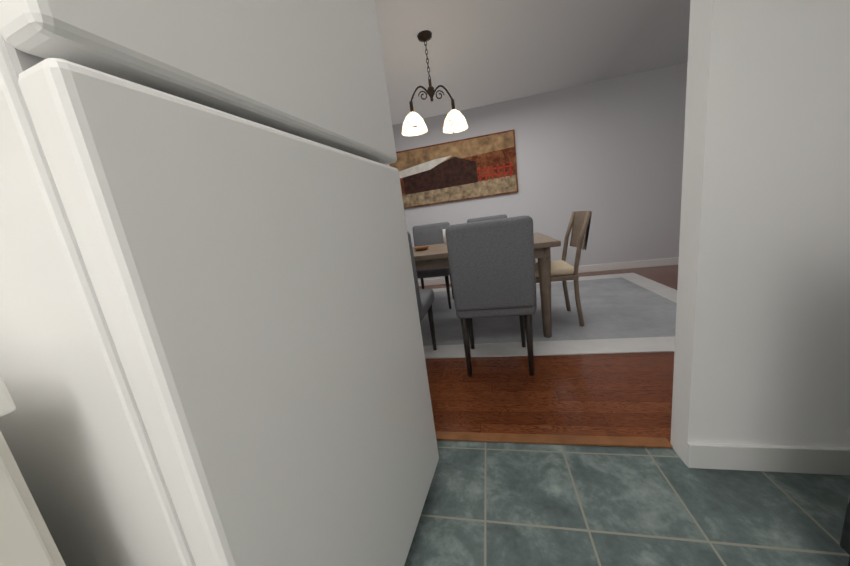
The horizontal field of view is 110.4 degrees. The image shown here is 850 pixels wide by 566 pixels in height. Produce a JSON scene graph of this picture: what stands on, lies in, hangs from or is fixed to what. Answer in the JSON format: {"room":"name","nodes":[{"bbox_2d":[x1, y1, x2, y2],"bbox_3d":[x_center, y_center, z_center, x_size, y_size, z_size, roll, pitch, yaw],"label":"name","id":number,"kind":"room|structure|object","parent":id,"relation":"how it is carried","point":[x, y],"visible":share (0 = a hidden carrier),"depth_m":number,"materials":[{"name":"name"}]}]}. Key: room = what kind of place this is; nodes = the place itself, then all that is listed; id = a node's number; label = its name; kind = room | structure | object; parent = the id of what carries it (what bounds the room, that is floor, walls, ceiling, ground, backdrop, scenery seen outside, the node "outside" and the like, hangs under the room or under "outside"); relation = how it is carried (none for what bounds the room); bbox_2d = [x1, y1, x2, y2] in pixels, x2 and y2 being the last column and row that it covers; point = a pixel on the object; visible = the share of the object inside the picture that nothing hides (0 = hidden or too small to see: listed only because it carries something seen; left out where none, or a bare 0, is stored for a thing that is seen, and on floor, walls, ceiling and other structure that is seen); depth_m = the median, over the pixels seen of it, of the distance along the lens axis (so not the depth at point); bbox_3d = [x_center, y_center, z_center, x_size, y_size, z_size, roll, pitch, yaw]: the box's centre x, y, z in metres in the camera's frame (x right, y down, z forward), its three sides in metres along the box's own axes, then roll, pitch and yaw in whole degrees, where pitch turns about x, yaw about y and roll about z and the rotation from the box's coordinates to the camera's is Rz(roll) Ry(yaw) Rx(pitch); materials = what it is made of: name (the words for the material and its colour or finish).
{"room":"kitchen","nodes":[
{"label":"kitchen","id":0,"kind":"room"},
{"bbox_2d":[375,0,689,124],"bbox_3d":[0.427,-2.156,2.594,7.000,0.140,3.690,-5,12,13],"label":"ceiling","id":1,"kind":"structure","parent":0,"point":[483,52],"depth_m":2.73,"materials":[{"name":"paint"}]},
{"bbox_2d":[402,30,467,135],"bbox_3d":[0.042,-1.631,2.425,0.574,0.709,0.214,-10,12,-12],"label":"pendant chandelier","id":2,"kind":"object","parent":1,"relation":"hanging from","point":[414,124],"visible":1,"depth_m":2.43,"materials":[{"name":"white glass"}]},
{"bbox_2d":[392,62,687,279],"bbox_3d":[0.902,-1.323,4.374,7.240,2.600,0.120,-5,12,13],"label":"wall","id":3,"kind":"structure","parent":0,"point":[608,153],"depth_m":3.99,"materials":[{"name":"white paint"}]},
{"bbox_2d":[389,130,517,208],"bbox_3d":[0.329,-1.616,4.341,1.950,0.830,0.034,-5,12,13],"label":"framed picture","id":4,"kind":"object","parent":3,"relation":"attached to","point":[470,168],"visible":0.79,"depth_m":4.29,"materials":[{"name":"paint"}]},
{"bbox_2d":[418,257,678,285],"bbox_3d":[1.050,-0.095,4.563,7.000,0.100,0.014,-5,12,13],"label":"baseboard","id":5,"kind":"structure","parent":3,"relation":"attached to","point":[666,261],"depth_m":4.17,"materials":[{"name":"white"}]},
{"bbox_2d":[419,265,677,441],"bbox_3d":[0.761,0.358,3.118,7.000,0.120,3.690,-5,12,13],"label":"floor","id":6,"kind":"structure","parent":0,"point":[623,394],"depth_m":1.64,"materials":[{"name":"brown wood"}]},
{"bbox_2d":[421,273,676,358],"bbox_3d":[0.629,0.283,3.243,3.900,0.008,2.270,-5,12,13],"label":"dining rug","id":7,"kind":"object","parent":6,"relation":"on","point":[628,313],"visible":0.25,"depth_m":2.54,"materials":[{"name":"grey carpet"}]},
{"bbox_2d":[407,231,436,353],"bbox_3d":[-0.212,0.131,2.088,0.470,0.969,0.556,-5,12,13],"label":"dining chair","id":8,"kind":"object","parent":7,"relation":"on","point":[425,298],"visible":0.17,"depth_m":1.98,"materials":[{"name":"grey fabric"}]},
{"bbox_2d":[412,222,453,308],"bbox_3d":[0.087,-0.210,3.535,0.470,0.969,0.556,-5,12,13],"label":"dining chair","id":9,"kind":"object","parent":7,"relation":"on","point":[428,234],"visible":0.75,"depth_m":3.62,"materials":[{"name":"grey fabric"}]},
{"bbox_2d":[412,233,560,337],"bbox_3d":[0.286,0.036,2.757,1.650,0.755,0.920,-5,12,13],"label":"dining table","id":10,"kind":"object","parent":7,"relation":"on","point":[433,256],"visible":0.42,"depth_m":2.27,"materials":[{"name":"brown wood"}]},
{"bbox_2d":[414,246,428,250],"bbox_3d":[-0.030,-0.316,2.697,0.147,0.030,0.147,-7,12,1],"label":"bowl","id":11,"kind":"object","parent":10,"relation":"on","point":[420,248],"depth_m":2.66,"materials":[{"name":"brown wood"}]},
{"bbox_2d":[442,229,446,243],"bbox_3d":[0.226,-0.479,3.026,0.078,0.149,0.080,-5,12,13],"label":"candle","id":12,"kind":"object","parent":10,"relation":"on","point":[444,236],"depth_m":3.00,"materials":[{"name":"white wax"}]},
{"bbox_2d":[467,214,506,222],"bbox_3d":[0.748,-0.267,3.385,0.470,0.969,0.556,-5,12,13],"label":"dining chair","id":13,"kind":"object","parent":7,"relation":"on","point":[487,218],"visible":0.08,"depth_m":3.47,"materials":[{"name":"grey fabric"}]},
{"bbox_2d":[445,215,535,375],"bbox_3d":[0.449,0.075,1.938,0.470,0.969,0.556,-5,12,13],"label":"dining chair","id":14,"kind":"object","parent":7,"relation":"on","point":[492,266],"visible":1,"depth_m":1.66,"materials":[{"name":"grey fabric"}]},
{"bbox_2d":[525,211,591,329],"bbox_3d":[1.105,-0.122,2.572,0.588,0.926,0.444,-5,12,13],"label":"dining chair","id":15,"kind":"object","parent":7,"relation":"on","point":[563,271],"visible":0.73,"depth_m":2.40,"materials":[{"name":"beige wood"}]},
{"bbox_2d":[386,0,849,464],"bbox_3d":[-2.095,-0.583,1.500,8.120,3.100,0.100,-5,12,13],"label":"wall","id":16,"kind":"structure","parent":0,"point":[762,345],"depth_m":0.90,"materials":[{"name":"white paint"}]},
{"bbox_2d":[687,443,849,474],"bbox_3d":[1.358,0.606,1.007,0.790,0.100,0.014,-5,12,13],"label":"baseboard","id":17,"kind":"structure","parent":16,"relation":"attached to","point":[805,459],"depth_m":1.03,"materials":[{"name":"white paint"}]},
{"bbox_2d":[404,440,849,565],"bbox_3d":[0.221,1.514,-2.079,2.390,0.120,6.960,-5,12,13],"label":"floor","id":18,"kind":"structure","parent":0,"point":[502,504],"depth_m":0.97,"materials":[{"name":"tile"}]},
{"bbox_2d":[435,431,672,447],"bbox_3d":[0.511,0.698,1.321,1.010,0.012,0.050,-5,12,13],"label":"threshold strip","id":19,"kind":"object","parent":18,"relation":"on","point":[645,442],"depth_m":1.30,"materials":[{"name":"brown wood"}]},
{"bbox_2d":[839,429,849,565],"bbox_3d":[1.158,0.316,0.154,0.748,1.060,0.870,-5,12,13],"label":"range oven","id":20,"kind":"object","parent":18,"relation":"on","point":[844,544],"visible":1,"depth_m":0.69,"materials":[{"name":"black metal"}]},
{"bbox_3d":[-3.732,1.861,-1.222,5.730,0.120,6.880,-5,12,13],"label":"floor","id":21,"kind":"structure","parent":0,"visible":0},
{"bbox_2d":[0,430,65,565],"bbox_3d":[-0.777,0.696,0.021,0.580,0.876,0.950,-5,12,13],"label":"base cabinet","id":22,"kind":"object","parent":21,"relation":"on","point":[26,538],"depth_m":0.32,"materials":[{"name":"white wood"}]},
{"bbox_2d":[0,379,15,416],"bbox_3d":[-1.148,0.371,-0.447,1.080,0.039,1.848,-5,12,13],"label":"countertop","id":23,"kind":"structure","parent":22,"relation":"on","point":[7,405],"depth_m":0.31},
{"bbox_2d":[0,0,438,565],"bbox_3d":[-0.524,0.050,0.790,0.775,1.751,0.778,-4,12,19],"label":"refrigerator","id":24,"kind":"object","parent":21,"relation":"on","point":[211,348],"visible":1,"depth_m":0.39,"materials":[{"name":"white metal"}]}
]}

